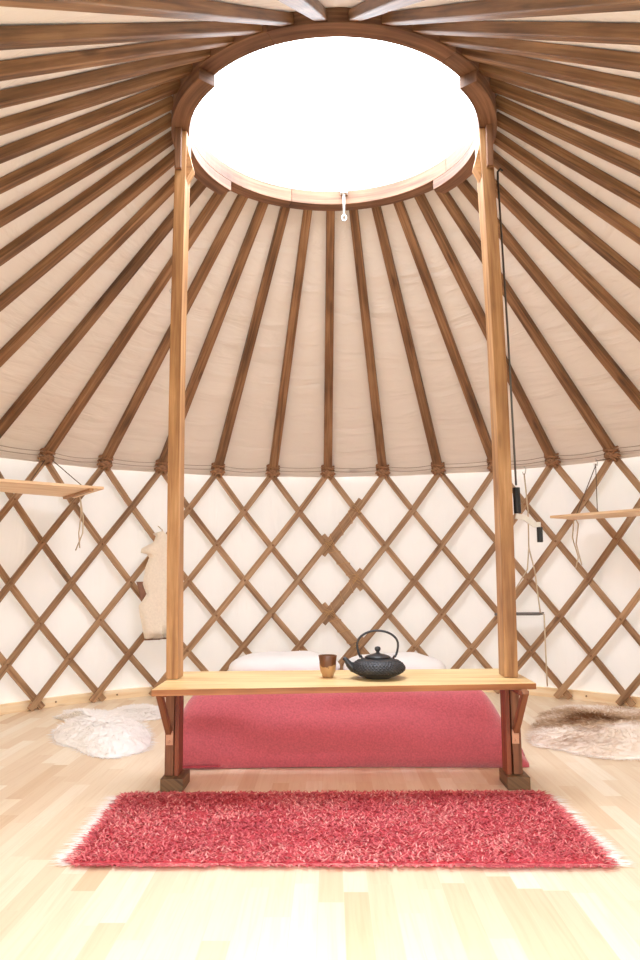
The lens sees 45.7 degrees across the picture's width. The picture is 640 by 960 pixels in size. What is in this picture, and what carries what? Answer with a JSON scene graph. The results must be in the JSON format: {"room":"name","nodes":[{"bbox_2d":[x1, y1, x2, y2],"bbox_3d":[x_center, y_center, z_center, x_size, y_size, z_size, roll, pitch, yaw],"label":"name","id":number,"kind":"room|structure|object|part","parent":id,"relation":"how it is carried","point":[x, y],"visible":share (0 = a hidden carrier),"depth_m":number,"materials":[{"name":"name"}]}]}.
{"room":"traditional dwelling","nodes":[
{"label":"traditional dwelling","id":0,"kind":"room"},
{"bbox_2d":[0,0,639,476],"bbox_3d":[0.066,-0.991,3.457,5.048,1.355,5.048,-1,-7,3],"label":"ceiling","id":1,"kind":"structure","parent":0,"point":[568,433],"depth_m":4.59,"materials":[{"name":"fabric"}]},
{"bbox_2d":[0,113,170,227],"bbox_3d":[-1.542,-0.988,3.243,1.793,1.352,0.116,1,-7,-8],"label":"rafter","id":2,"kind":"object","parent":1,"relation":"attached to","point":[119,149],"visible":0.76,"depth_m":3.34,"materials":[{"name":"brown wood"}]},
{"bbox_2d":[0,96,172,193],"bbox_3d":[-1.483,-1.020,2.976,1.793,1.352,0.116,2,-7,-17],"label":"rafter","id":3,"kind":"object","parent":1,"relation":"attached to","point":[52,160],"visible":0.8,"depth_m":3.16,"materials":[{"name":"brown wood"}]},
{"bbox_2d":[0,130,172,265],"bbox_3d":[-1.555,-0.955,3.516,1.793,1.352,0.116,-1,-7,2],"label":"rafter","id":4,"kind":"object","parent":1,"relation":"attached to","point":[83,199],"visible":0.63,"depth_m":3.52,"materials":[{"name":"brown wood"}]},
{"bbox_2d":[0,175,174,366],"bbox_3d":[-1.441,-0.892,4.048,1.793,1.352,0.116,-3,-7,21],"label":"rafter","id":5,"kind":"object","parent":1,"relation":"attached to","point":[167,190],"visible":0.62,"depth_m":3.97,"materials":[{"name":"brown wood"}]},
{"bbox_2d":[0,149,174,311],"bbox_3d":[-1.521,-0.923,3.787,1.793,1.352,0.116,-2,-7,12],"label":"rafter","id":6,"kind":"object","parent":1,"relation":"attached to","point":[65,248],"visible":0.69,"depth_m":3.73,"materials":[{"name":"brown wood"}]},
{"bbox_2d":[0,79,179,163],"bbox_3d":[-1.380,-1.051,2.723,1.793,1.352,0.116,3,-8,-27],"label":"rafter","id":7,"kind":"object","parent":1,"relation":"attached to","point":[10,151],"visible":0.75,"depth_m":2.98,"materials":[{"name":"brown wood"}]},
{"bbox_2d":[0,63,192,135],"bbox_3d":[-1.234,-1.080,2.491,1.793,1.352,0.116,5,-9,-36],"label":"rafter","id":8,"kind":"object","parent":1,"relation":"attached to","point":[18,121],"visible":0.88,"depth_m":2.80,"materials":[{"name":"brown wood"}]},
{"bbox_2d":[0,180,205,437],"bbox_3d":[-1.319,-0.864,4.293,1.793,1.352,0.116,-4,-8,31],"label":"rafter","id":9,"kind":"object","parent":1,"relation":"attached to","point":[166,226],"visible":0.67,"depth_m":4.26,"materials":[{"name":"brown wood"}]},
{"bbox_2d":[0,49,210,108],"bbox_3d":[-1.038,-1.139,2.305,0.066,1.282,1.753,-7,-9,43],"label":"rafter","id":10,"kind":"object","parent":1,"relation":"attached to","point":[22,94],"visible":0.87,"depth_m":2.59,"materials":[{"name":"brown wood"}]},
{"bbox_2d":[0,36,233,80],"bbox_3d":[-0.826,-1.160,2.136,0.066,1.282,1.753,-5,-8,34],"label":"rafter","id":11,"kind":"object","parent":1,"relation":"attached to","point":[18,68],"visible":0.84,"depth_m":2.34,"materials":[{"name":"brown wood"}]},
{"bbox_2d":[0,21,261,49],"bbox_3d":[-0.588,-1.177,2.006,0.066,1.282,1.753,-3,-7,24],"label":"rafter","id":12,"kind":"object","parent":1,"relation":"attached to","point":[12,37],"visible":0.87,"depth_m":2.02,"materials":[{"name":"brown wood"}]},
{"bbox_2d":[38,192,227,465],"bbox_3d":[-1.156,-0.838,4.513,1.793,1.352,0.116,-6,-9,41],"label":"rafter","id":13,"kind":"object","parent":1,"relation":"attached to","point":[216,199],"visible":0.98,"depth_m":4.52,"materials":[{"name":"brown wood"}]},
{"bbox_2d":[0,0,293,25],"bbox_3d":[-0.332,-1.189,1.917,0.066,1.282,1.753,-2,-7,14],"label":"rafter","id":14,"kind":"object","parent":1,"relation":"attached to","point":[204,10],"visible":1,"depth_m":1.76,"materials":[{"name":"brown wood"}]},
{"bbox_2d":[97,194,247,470],"bbox_3d":[-0.958,-0.816,4.703,0.116,1.352,1.793,5,-9,-39],"label":"rafter","id":15,"kind":"object","parent":1,"relation":"attached to","point":[238,204],"visible":0.98,"depth_m":4.71,"materials":[{"name":"brown wood"}]},
{"bbox_2d":[154,201,267,474],"bbox_3d":[-0.731,-0.799,4.857,0.116,1.352,1.793,4,-8,-29],"label":"rafter","id":16,"kind":"object","parent":1,"relation":"attached to","point":[162,462],"visible":0.94,"depth_m":4.66,"materials":[{"name":"brown wood"}]},
{"bbox_2d":[210,207,289,477],"bbox_3d":[-0.480,-0.787,4.971,0.116,1.352,1.793,2,-7,-20],"label":"rafter","id":17,"kind":"object","parent":1,"relation":"attached to","point":[283,214],"visible":0.98,"depth_m":4.88,"materials":[{"name":"brown wood"}]},
{"bbox_2d":[265,210,311,478],"bbox_3d":[-0.214,-0.780,5.041,0.116,1.352,1.793,1,-7,-10],"label":"rafter","id":18,"kind":"object","parent":1,"relation":"attached to","point":[272,467],"visible":0.98,"depth_m":4.95,"materials":[{"name":"brown wood"}]},
{"bbox_2d":[278,0,326,20],"bbox_3d":[-0.063,-1.196,1.873,0.066,1.282,1.753,-1,-7,5],"label":"rafter","id":19,"kind":"object","parent":1,"relation":"attached to","point":[314,10],"visible":1,"depth_m":2.17,"materials":[{"name":"brown wood"}]},
{"bbox_2d":[320,211,334,478],"bbox_3d":[0.060,-0.779,5.066,0.116,1.352,1.793,0,-7,0],"label":"rafter","id":20,"kind":"object","parent":1,"relation":"attached to","point":[330,215],"visible":0.99,"depth_m":4.96,"materials":[{"name":"brown wood"}]},
{"bbox_2d":[0,450,638,472],"bbox_3d":[0.086,-0.216,4.535,4.949,0.020,2.620,0,-7,1],"label":"rope","id":21,"kind":"object","parent":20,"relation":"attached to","point":[0,450],"visible":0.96,"depth_m":5.47,"materials":[{"name":"brown fabric"}]},
{"bbox_2d":[0,445,639,468],"bbox_3d":[0.086,-0.242,4.532,4.925,0.023,2.608,0,-7,1],"label":"rope","id":22,"kind":"object","parent":20,"relation":"attached to","point":[0,445],"visible":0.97,"depth_m":5.45,"materials":[{"name":"brown fabric"}]},
{"bbox_2d":[171,7,496,210],"bbox_3d":[0.062,-1.643,3.535,1.519,0.197,1.519,0,-7,1],"label":"ring","id":23,"kind":"object","parent":1,"relation":"attached to","point":[443,170],"visible":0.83,"depth_m":3.67,"materials":[{"name":"brown wood"}]},
{"bbox_2d":[340,179,347,221],"bbox_3d":[0.132,-1.534,4.165,0.042,0.250,0.032,0,-7,1],"label":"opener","id":24,"kind":"object","parent":23,"relation":"attached to","point":[343,187],"visible":1,"depth_m":4.16,"materials":[{"name":"white paint"}]},
{"bbox_2d":[349,210,389,478],"bbox_3d":[0.334,-0.783,5.043,0.116,1.352,1.793,-1,-7,9],"label":"rafter","id":25,"kind":"object","parent":1,"relation":"attached to","point":[382,466],"visible":0.99,"depth_m":4.94,"materials":[{"name":"brown wood"}]},
{"bbox_2d":[348,0,423,20],"bbox_3d":[0.208,-1.198,1.874,0.066,1.282,1.753,0,-7,-5],"label":"rafter","id":26,"kind":"object","parent":1,"relation":"attached to","point":[367,9],"visible":1,"depth_m":2.23,"materials":[{"name":"brown wood"}]},
{"bbox_2d":[371,206,445,475],"bbox_3d":[0.601,-0.793,4.976,0.116,1.352,1.793,-3,-7,19],"label":"rafter","id":27,"kind":"object","parent":1,"relation":"attached to","point":[437,464],"visible":0.98,"depth_m":4.88,"materials":[{"name":"brown wood"}]},
{"bbox_2d":[394,201,492,472],"bbox_3d":[0.852,-0.807,4.864,0.116,1.352,1.793,-4,-8,29],"label":"rafter","id":28,"kind":"object","parent":1,"relation":"attached to","point":[400,208],"visible":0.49,"depth_m":4.74,"materials":[{"name":"brown wood"}]},
{"bbox_2d":[414,194,560,467],"bbox_3d":[1.081,-0.827,4.712,0.116,1.352,1.793,-6,-9,38],"label":"rafter","id":29,"kind":"object","parent":1,"relation":"attached to","point":[436,229],"visible":0.96,"depth_m":4.55,"materials":[{"name":"brown wood"}]},
{"bbox_2d":[382,0,639,25],"bbox_3d":[0.476,-1.194,1.921,0.066,1.282,1.753,1,-7,-15],"label":"rafter","id":30,"kind":"object","parent":1,"relation":"attached to","point":[481,9],"visible":0.94,"depth_m":1.90,"materials":[{"name":"brown wood"}]},
{"bbox_2d":[412,21,639,44],"bbox_3d":[0.732,-1.184,2.012,0.066,1.282,1.753,3,-8,-24],"label":"rafter","id":31,"kind":"object","parent":1,"relation":"attached to","point":[586,32],"visible":0.84,"depth_m":2.17,"materials":[{"name":"brown wood"}]},
{"bbox_2d":[434,190,620,461],"bbox_3d":[1.280,-0.851,4.524,1.793,1.352,0.116,6,-9,-41],"label":"rafter","id":32,"kind":"object","parent":1,"relation":"attached to","point":[608,447],"visible":0.98,"depth_m":4.55,"materials":[{"name":"brown wood"}]},
{"bbox_2d":[440,35,639,71],"bbox_3d":[0.968,-1.170,2.144,0.066,1.282,1.753,4,-8,-34],"label":"rafter","id":33,"kind":"object","parent":1,"relation":"attached to","point":[614,59],"visible":0.81,"depth_m":2.45,"materials":[{"name":"brown wood"}]},
{"bbox_2d":[457,179,639,410],"bbox_3d":[1.445,-0.878,4.305,1.793,1.352,0.116,4,-8,-32],"label":"rafter","id":34,"kind":"object","parent":1,"relation":"attached to","point":[465,187],"visible":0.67,"depth_m":4.25,"materials":[{"name":"brown wood"}]},
{"bbox_2d":[462,48,639,96],"bbox_3d":[1.179,-1.150,2.315,0.066,1.282,1.753,6,-9,-44],"label":"rafter","id":35,"kind":"object","parent":1,"relation":"attached to","point":[601,80],"visible":0.87,"depth_m":2.67,"materials":[{"name":"brown wood"}]},
{"bbox_2d":[479,62,639,121],"bbox_3d":[1.375,-1.093,2.502,1.793,1.352,0.116,-5,-8,36],"label":"rafter","id":36,"kind":"object","parent":1,"relation":"attached to","point":[621,108],"visible":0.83,"depth_m":2.86,"materials":[{"name":"brown wood"}]},
{"bbox_2d":[490,78,639,147],"bbox_3d":[1.518,-1.066,2.736,1.793,1.352,0.116,-4,-8,26],"label":"rafter","id":37,"kind":"object","parent":1,"relation":"attached to","point":[624,134],"visible":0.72,"depth_m":3.03,"materials":[{"name":"brown wood"}]},
{"bbox_2d":[493,150,639,288],"bbox_3d":[1.651,-0.939,3.801,1.793,1.352,0.116,1,-7,-12],"label":"rafter","id":38,"kind":"object","parent":1,"relation":"attached to","point":[569,221],"visible":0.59,"depth_m":3.73,"materials":[{"name":"brown wood"}]},
{"bbox_2d":[494,131,639,244],"bbox_3d":[1.687,-0.972,3.530,1.793,1.352,0.116,0,-7,-3],"label":"rafter","id":39,"kind":"object","parent":1,"relation":"attached to","point":[555,178],"visible":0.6,"depth_m":3.54,"materials":[{"name":"brown wood"}]},
{"bbox_2d":[495,179,639,341],"bbox_3d":[1.569,-0.908,4.062,1.793,1.352,0.116,2,-7,-22],"label":"rafter","id":40,"kind":"object","parent":1,"relation":"attached to","point":[506,198],"visible":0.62,"depth_m":3.97,"materials":[{"name":"brown wood"}]},
{"bbox_2d":[496,95,639,176],"bbox_3d":[1.619,-1.036,2.990,1.793,1.352,0.116,-2,-7,17],"label":"rafter","id":41,"kind":"object","parent":1,"relation":"attached to","point":[607,153],"visible":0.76,"depth_m":3.19,"materials":[{"name":"brown wood"}]},
{"bbox_2d":[497,112,639,208],"bbox_3d":[1.676,-1.005,3.257,1.793,1.352,0.116,-1,-7,7],"label":"rafter","id":42,"kind":"object","parent":1,"relation":"attached to","point":[533,139],"visible":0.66,"depth_m":3.36,"materials":[{"name":"brown wood"}]},
{"bbox_2d":[0,692,639,959],"bbox_3d":[0.079,1.284,3.184,5.240,0.060,5.240,0,-7,1],"label":"floor","id":43,"kind":"structure","parent":0,"point":[47,789],"depth_m":2.09,"materials":[{"name":"brown wood"}]},
{"bbox_2d":[46,708,156,758],"bbox_3d":[-1.200,1.325,4.150,0.588,0.101,1.336,2,-7,-19],"label":"sheepskin","id":44,"kind":"object","parent":43,"relation":"on","point":[99,733],"visible":1,"depth_m":3.89,"materials":[{"name":"fur"}]},
{"bbox_2d":[113,703,160,720],"bbox_3d":[-1.128,1.421,4.698,0.426,0.040,0.556,0,-7,1],"label":"sheepskin","id":45,"kind":"object","parent":43,"relation":"on","point":[147,711],"visible":0.77,"depth_m":4.62,"materials":[{"name":"fur"}]},
{"bbox_2d":[160,127,194,791],"bbox_3d":[-0.602,-0.154,3.251,0.105,2.818,0.152,0,-7,1],"label":"support post","id":46,"kind":"object","parent":43,"relation":"on","point":[184,170],"visible":0.9,"depth_m":3.23,"materials":[{"name":"brown wood"}]},
{"bbox_3d":[-0.609,1.021,3.130,0.036,0.354,0.112,0,-7,1],"label":"leg","id":47,"kind":"part","parent":46,"relation":"part of","materials":[{"name":"brown wood"}]},
{"bbox_2d":[151,669,535,775],"bbox_3d":[0.109,1.000,3.091,1.490,0.379,0.516,0,-7,-2],"label":"table","id":48,"kind":"object","parent":46,"relation":"attached to","point":[410,680],"visible":0.93,"depth_m":3.02,"materials":[{"name":"brown wood"}]},
{"bbox_3d":[-0.608,1.042,3.067,0.028,0.055,0.008,0,-7,1],"label":"bracket plate","id":49,"kind":"part","parent":48,"relation":"part of","materials":[{"name":"brown wood"}]},
{"bbox_2d":[318,654,336,677],"bbox_3d":[0.032,0.770,3.141,0.077,0.090,0.077,0,-7,1],"label":"cup","id":50,"kind":"object","parent":48,"relation":"on","point":[327,662],"visible":1,"depth_m":3.11,"materials":[{"name":"ceramic"}]},
{"bbox_2d":[343,629,405,679],"bbox_3d":[0.237,0.714,3.124,0.228,0.195,0.228,-6,-9,39],"label":"teapot","id":51,"kind":"object","parent":48,"relation":"on","point":[378,666],"visible":1,"depth_m":3.06,"materials":[{"name":"metal"}]},
{"bbox_3d":[0.127,0.756,3.107,0.071,0.070,0.042,0,-7,1],"label":"spout","id":52,"kind":"part","parent":51,"relation":"part of","materials":[{"name":"metal"}]},
{"bbox_3d":[0.237,0.678,3.129,0.177,0.123,0.009,0,-7,1],"label":"handle","id":53,"kind":"part","parent":51,"relation":"part of","materials":[{"name":"metal"}]},
{"bbox_3d":[0.237,0.707,3.125,0.108,0.046,0.108,0,-7,1],"label":"lid","id":54,"kind":"part","parent":51,"relation":"part of","materials":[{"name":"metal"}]},
{"bbox_3d":[0.788,1.034,3.059,0.028,0.055,0.008,0,-7,1],"label":"bracket plate","id":55,"kind":"part","parent":48,"relation":"part of","materials":[{"name":"brown wood"}]},
{"bbox_2d":[0,454,363,710],"bbox_3d":[-1.311,0.629,4.848,3.694,1.667,0.825,6,-9,-41],"label":"lattice section","id":56,"kind":"object","parent":43,"relation":"on","point":[6,664],"visible":0.88,"depth_m":5.38,"materials":[{"name":"brown wood"}]},
{"bbox_2d":[0,460,103,549],"bbox_3d":[-1.959,0.088,4.324,1.485,0.596,0.641,6,-9,-43],"label":"shelf","id":57,"kind":"object","parent":56,"relation":"hanging from","point":[67,491],"visible":1,"depth_m":4.52,"materials":[{"name":"brown wood"}]},
{"bbox_2d":[137,526,183,639],"bbox_3d":[-1.117,0.718,5.334,0.342,0.796,0.088,2,-7,-20],"label":"fleece waistcoat","id":58,"kind":"object","parent":56,"relation":"hanging from","point":[153,588],"visible":0.8,"depth_m":5.28,"materials":[{"name":"beige fabric"}]},
{"bbox_2d":[48,789,633,867],"bbox_3d":[0.049,1.173,2.589,1.808,0.017,0.824,0,-7,1],"label":"rug","id":59,"kind":"object","parent":43,"relation":"on","point":[489,828],"visible":1,"depth_m":2.50,"materials":[{"name":"fabric"}]},
{"bbox_2d":[321,451,639,706],"bbox_3d":[1.535,0.612,4.829,3.536,1.671,0.754,-7,-9,43],"label":"lattice section","id":60,"kind":"object","parent":43,"relation":"on","point":[617,536],"visible":0.82,"depth_m":5.40,"materials":[{"name":"brown wood"}]},
{"bbox_2d":[323,504,361,650],"bbox_3d":[0.168,0.742,5.757,0.304,1.119,0.048,-1,-7,2],"label":"cord","id":61,"kind":"object","parent":60,"relation":"attached to","point":[329,544],"visible":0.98,"depth_m":5.73,"materials":[{"name":"brown fabric"}]},
{"bbox_2d":[494,467,547,685],"bbox_3d":[1.390,0.641,5.265,0.347,1.497,0.149,-4,-8,30],"label":"shelf","id":62,"kind":"object","parent":60,"relation":"hanging from","point":[539,612],"visible":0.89,"depth_m":5.22,"materials":[{"name":"metal"}]},
{"bbox_2d":[550,458,639,567],"bbox_3d":[2.073,0.135,4.318,0.390,0.717,1.723,4,-8,-31],"label":"shelf","id":63,"kind":"object","parent":60,"relation":"hanging from","point":[626,512],"visible":1,"depth_m":4.78,"materials":[{"name":"brown wood"}]},
{"bbox_2d":[472,124,530,789],"bbox_3d":[0.760,-0.162,3.248,0.136,2.819,0.150,0,-7,1],"label":"support post","id":64,"kind":"object","parent":43,"relation":"on","point":[483,168],"visible":0.88,"depth_m":3.23,"materials":[{"name":"brown wood"}]},
{"bbox_3d":[0.794,1.012,3.122,0.041,0.354,0.112,0,-7,1],"label":"leg","id":65,"kind":"part","parent":64,"relation":"part of","materials":[{"name":"brown wood"}]},
{"bbox_2d":[497,168,542,541],"bbox_3d":[0.867,-0.570,3.310,0.141,1.678,0.030,0,-7,1],"label":"rod","id":66,"kind":"object","parent":64,"relation":"hanging from","point":[516,490],"visible":1,"depth_m":3.26,"materials":[{"name":"metal"}]},
{"bbox_3d":[0.817,-0.660,3.321,0.040,1.375,0.009,0,-7,1],"label":"rod","id":67,"kind":"part","parent":66,"relation":"part of","materials":[{"name":"metal"}]},
{"bbox_3d":[0.881,0.171,3.221,0.106,0.061,0.012,0,-7,1],"label":"arm","id":68,"kind":"part","parent":66,"relation":"part of","materials":[{"name":"white paint"}]},
{"bbox_2d":[523,704,639,760],"bbox_3d":[1.658,1.324,4.121,1.029,0.064,1.495,-3,-7,21],"label":"animal hide","id":69,"kind":"object","parent":43,"relation":"on","point":[597,731],"visible":1,"depth_m":3.91,"materials":[{"name":"fur"}]},
{"bbox_3d":[0.124,1.322,4.307,1.300,0.130,1.500,0,-7,1],"label":"mattress","id":70,"kind":"object","parent":43,"relation":"on","visible":0},
{"bbox_2d":[228,651,339,670],"bbox_3d":[-0.229,1.219,4.928,0.720,0.197,0.462,0,-7,1],"label":"pillow","id":71,"kind":"object","parent":70,"relation":"on","point":[271,660],"visible":0.46,"depth_m":4.76,"materials":[{"name":"white fabric"}]},
{"bbox_2d":[183,690,528,768],"bbox_3d":[0.153,1.185,4.021,1.602,0.333,1.360,0,-7,1],"label":"blanket","id":72,"kind":"object","parent":70,"relation":"on","point":[418,728],"visible":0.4,"depth_m":3.37,"materials":[{"name":"red fabric"}]},
{"bbox_2d":[343,652,445,669],"bbox_3d":[0.481,1.222,4.939,0.660,0.188,0.464,0,-7,1],"label":"pillow","id":73,"kind":"object","parent":70,"relation":"on","point":[411,660],"visible":0.38,"depth_m":4.80,"materials":[{"name":"white fabric"}]},
{"bbox_2d":[0,456,639,703],"bbox_3d":[0.075,0.412,3.311,5.133,1.593,5.096,0,-7,1],"label":"wall","id":74,"kind":"structure","parent":0,"point":[618,577],"depth_m":5.47,"materials":[{"name":"fabric"}]},
{"bbox_2d":[0,686,639,714],"bbox_3d":[0.079,1.227,3.209,5.199,0.060,5.165,0,-7,1],"label":"trim","id":75,"kind":"structure","parent":74,"relation":"attached to","point":[20,706],"depth_m":5.05,"materials":[{"name":"brown wood"}]}
]}

